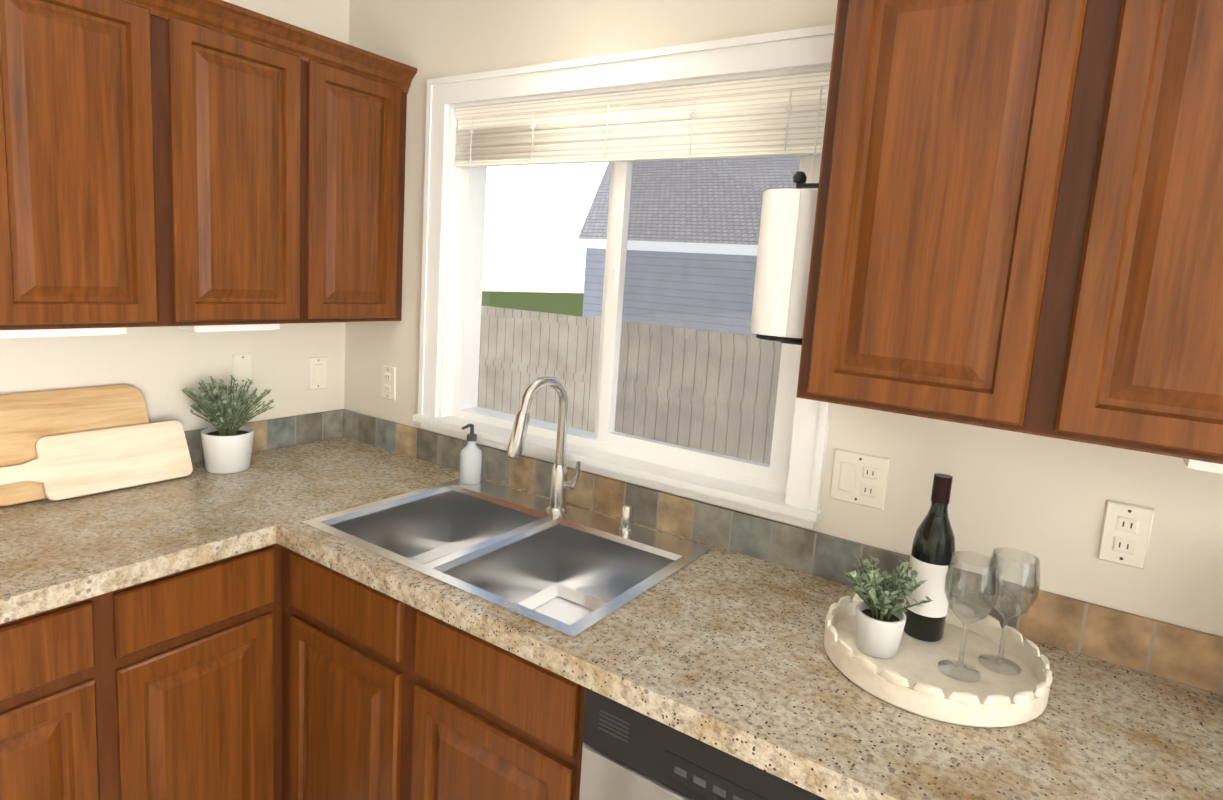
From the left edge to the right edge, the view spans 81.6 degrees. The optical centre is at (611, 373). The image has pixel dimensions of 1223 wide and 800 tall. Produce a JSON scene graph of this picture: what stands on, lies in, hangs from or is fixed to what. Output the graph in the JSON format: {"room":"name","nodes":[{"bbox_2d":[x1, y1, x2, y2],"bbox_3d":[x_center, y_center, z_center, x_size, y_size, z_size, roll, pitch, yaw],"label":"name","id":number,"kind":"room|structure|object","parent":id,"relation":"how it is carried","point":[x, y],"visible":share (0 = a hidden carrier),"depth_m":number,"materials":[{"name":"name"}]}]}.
{"room":"kitchen","nodes":[
{"label":"kitchen","id":0,"kind":"room"},
{"bbox_2d":[0,0,349,430],"bbox_3d":[-2.088,0.066,1.013,0.120,2.453,4.160,9,10,33],"label":"wall","id":1,"kind":"structure","parent":0,"point":[160,369],"depth_m":2.15,"materials":[{"name":"beige paint"}]},
{"bbox_2d":[0,0,175,329],"bbox_3d":[-1.308,-0.492,1.647,0.323,0.750,0.358,9,10,33],"label":"upper cabinet","id":2,"kind":"object","parent":1,"relation":"attached to","point":[88,145],"depth_m":1.58,"materials":[{"name":"brown wood"}]},
{"bbox_2d":[0,327,126,338],"bbox_3d":[-1.324,-0.099,1.642,0.090,0.024,0.320,9,10,33],"label":"under-cabinet light","id":3,"kind":"object","parent":2,"relation":"attached to","point":[81,331],"depth_m":1.64,"materials":[{"name":"white plastic"}]},
{"bbox_2d":[232,353,251,384],"bbox_3d":[-1.174,-0.014,2.256,0.006,0.100,0.060,9,10,33],"label":"electrical outlet plate","id":4,"kind":"object","parent":1,"relation":"attached to","point":[242,362],"depth_m":2.25,"materials":[{"name":"beige plastic"}]},
{"bbox_2d":[172,4,315,325],"bbox_3d":[-1.104,-0.521,1.947,0.323,0.750,0.371,9,10,33],"label":"upper cabinet","id":5,"kind":"object","parent":1,"relation":"attached to","point":[188,162],"depth_m":1.86,"materials":[{"name":"brown wood"}]},
{"bbox_2d":[178,324,279,331],"bbox_3d":[-1.078,-0.135,2.005,0.090,0.024,0.240,9,10,33],"label":"under-cabinet light","id":6,"kind":"object","parent":5,"relation":"attached to","point":[249,327],"depth_m":1.96,"materials":[{"name":"white plastic"}]},
{"bbox_2d":[308,356,326,389],"bbox_3d":[-1.026,0.000,2.480,0.009,0.115,0.072,9,10,33],"label":"electrical outlet plate","id":7,"kind":"object","parent":1,"relation":"attached to","point":[317,366],"depth_m":2.47,"materials":[{"name":"beige plastic"}]},
{"bbox_2d":[344,0,1222,636],"bbox_3d":[1.229,0.261,1.208,5.200,2.453,0.160,9,10,33],"label":"wall","id":8,"kind":"structure","parent":0,"point":[1044,498],"depth_m":1.53,"materials":[{"name":"beige paint"}]},
{"bbox_2d":[312,48,411,322],"bbox_3d":[-0.899,-0.550,2.251,0.323,0.750,0.364,9,10,33],"label":"upper cabinet","id":9,"kind":"object","parent":8,"relation":"attached to","point":[358,198],"depth_m":2.15,"materials":[{"name":"brown wood"}]},
{"bbox_2d":[381,365,395,400],"bbox_3d":[-0.767,0.032,2.435,0.072,0.115,0.008,9,10,33],"label":"electrical outlet plate","id":10,"kind":"object","parent":8,"relation":"attached to","point":[388,379],"depth_m":2.43,"materials":[{"name":"beige plastic"}]},
{"bbox_2d":[413,24,834,528],"bbox_3d":[-0.015,-0.279,1.956,1.346,1.100,0.170,9,10,33],"label":"window","id":11,"kind":"structure","parent":8,"relation":"in","point":[604,436],"depth_m":1.93,"materials":[{"name":"white plastic"}]},
{"bbox_2d":[455,71,829,188],"bbox_3d":[-0.014,-0.486,1.907,1.158,0.507,0.048,9,10,33],"label":"window blind","id":12,"kind":"object","parent":11,"relation":"attached to","point":[774,116],"visible":0.88,"depth_m":1.80,"materials":[{"name":"plastic"}]},
{"bbox_2d":[829,448,889,509],"bbox_3d":[0.545,0.233,1.564,0.118,0.115,0.009,9,10,33],"label":"electrical outlet plate","id":13,"kind":"object","parent":8,"relation":"attached to","point":[859,478],"depth_m":1.56,"materials":[{"name":"beige plastic"}]},
{"bbox_2d":[796,0,1222,463],"bbox_3d":[0.763,-0.286,1.176,0.762,0.750,0.323,9,10,33],"label":"upper cabinet","id":14,"kind":"object","parent":8,"relation":"attached to","point":[1018,225],"visible":1,"depth_m":1.06,"materials":[{"name":"brown wood"}]},
{"bbox_2d":[750,171,818,344],"bbox_3d":[0.363,-0.223,1.418,0.144,0.354,0.138,9,10,33],"label":"paper towel","id":15,"kind":"object","parent":14,"relation":"attached to","point":[787,223],"visible":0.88,"depth_m":1.37,"materials":[{"name":"white paper"}]},
{"bbox_2d":[1182,458,1222,473],"bbox_3d":[0.950,0.139,1.040,0.170,0.024,0.090,9,10,33],"label":"under-cabinet light","id":16,"kind":"object","parent":14,"relation":"attached to","point":[1205,466],"depth_m":1.04,"materials":[{"name":"white plastic"}]},
{"bbox_2d":[1097,500,1154,569],"bbox_3d":[0.944,0.297,1.301,0.072,0.115,0.008,9,10,33],"label":"electrical outlet plate","id":17,"kind":"object","parent":8,"relation":"attached to","point":[1126,528],"depth_m":1.30,"materials":[{"name":"beige plastic"}]},
{"bbox_3d":[-0.008,1.697,-0.311,5.440,0.120,4.280,9,10,33],"label":"floor","id":18,"kind":"structure","parent":0,"visible":0},
{"bbox_2d":[0,452,271,799],"bbox_3d":[-1.340,0.762,1.596,0.660,1.014,0.840,9,10,33],"label":"base cabinet","id":19,"kind":"object","parent":18,"relation":"on","point":[136,621],"depth_m":1.56,"materials":[{"name":"brown wood"}]},
{"bbox_2d":[0,384,148,505],"bbox_3d":[-1.463,0.184,1.761,0.111,0.260,0.574,9,10,33],"label":"cutting board","id":20,"kind":"object","parent":19,"relation":"on","point":[28,420],"visible":0.52,"depth_m":1.81,"materials":[{"name":"brown wood"}]},
{"bbox_2d":[0,420,192,500],"bbox_3d":[-1.356,0.232,1.848,0.082,0.154,0.474,9,10,33],"label":"cutting board","id":21,"kind":"object","parent":19,"relation":"on","point":[69,466],"visible":1,"depth_m":1.87,"materials":[{"name":"beige wood"}]},
{"bbox_2d":[579,688,825,799],"bbox_3d":[0.346,0.981,1.385,0.608,0.863,0.630,9,10,33],"label":"dishwasher","id":22,"kind":"object","parent":18,"relation":"on","point":[628,753],"visible":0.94,"depth_m":1.16,"materials":[{"name":"grey"}]},
{"bbox_2d":[184,376,1222,799],"bbox_3d":[-0.132,0.691,1.676,2.550,1.292,0.654,9,10,33],"label":"base cabinet","id":23,"kind":"object","parent":18,"relation":"on","point":[340,604],"depth_m":1.46,"materials":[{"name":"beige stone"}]},
{"bbox_2d":[182,375,273,473],"bbox_3d":[-1.132,0.148,2.105,0.238,0.280,0.255,9,10,33],"label":"potted plant","id":24,"kind":"object","parent":23,"relation":"on","point":[227,441],"visible":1,"depth_m":2.07,"materials":[{"name":"green plant"}]},
{"bbox_2d":[459,424,481,484],"bbox_3d":[-0.424,0.238,2.127,0.066,0.181,0.074,9,10,33],"label":"soap dispenser","id":25,"kind":"object","parent":23,"relation":"on","point":[470,469],"visible":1,"depth_m":2.11,"materials":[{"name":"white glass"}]},
{"bbox_2d":[301,475,712,699],"bbox_3d":[-0.262,0.491,1.754,0.836,0.190,0.564,9,10,33],"label":"sink","id":26,"kind":"object","parent":23,"relation":"in","point":[566,572],"depth_m":1.80,"materials":[{"name":"silver metal"}]},
{"bbox_2d":[507,376,633,532],"bbox_3d":[-0.096,0.208,1.815,0.299,0.373,0.197,9,10,33],"label":"faucet","id":27,"kind":"object","parent":23,"relation":"on","point":[554,512],"depth_m":1.88,"materials":[{"name":"silver metal"}]},
{"bbox_2d":[824,593,1052,727],"bbox_3d":[0.572,0.495,1.269,0.369,0.056,0.367,9,10,33],"label":"tray","id":28,"kind":"object","parent":23,"relation":"on","point":[910,676],"visible":0.77,"depth_m":1.21,"materials":[{"name":"beige ceramic"}]},
{"bbox_2d":[844,554,933,658],"bbox_3d":[0.489,0.418,1.281,0.164,0.168,0.173,9,10,33],"label":"potted plant","id":29,"kind":"object","parent":28,"relation":"on","point":[880,619],"visible":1,"depth_m":1.26,"materials":[{"name":"green plant"}]},
{"bbox_2d":[904,473,954,641],"bbox_3d":[0.607,0.345,1.340,0.076,0.312,0.076,9,10,33],"label":"wine bottle","id":30,"kind":"object","parent":28,"relation":"on","point":[933,547],"visible":0.92,"depth_m":1.32,"materials":[{"name":"black glass"}]},
{"bbox_2d":[938,547,1040,681],"bbox_3d":[0.654,0.417,1.232,0.175,0.205,0.084,1,9,-19],"label":"glasses","id":31,"kind":"object","parent":28,"relation":"on","point":[992,594],"visible":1,"depth_m":1.22,"materials":[{"name":"clear glass"}]},
{"label":"outside","id":32,"kind":"structure","parent":0,"visible":0},
{"bbox_2d":[482,291,583,316],"bbox_3d":[17.827,-0.163,26.360,85.000,0.200,59.700,9,10,33],"label":"ground","id":33,"kind":"structure","parent":32,"point":[521,303],"depth_m":47.04,"materials":[{"name":"green plant"}]},
{"bbox_2d":[477,305,781,463],"bbox_3d":[3.398,0.816,5.718,28.000,1.773,0.120,9,10,33],"label":"fence","id":34,"kind":"object","parent":33,"relation":"on","point":[533,371],"depth_m":7.79,"materials":[{"name":"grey wood"}]},
{"bbox_2d":[576,155,800,335],"bbox_3d":[3.519,-3.275,19.787,8.994,5.906,8.050,9,10,33],"label":"house","id":35,"kind":"structure","parent":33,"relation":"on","point":[592,267],"depth_m":17.28,"materials":[{"name":"tile"}]}
]}

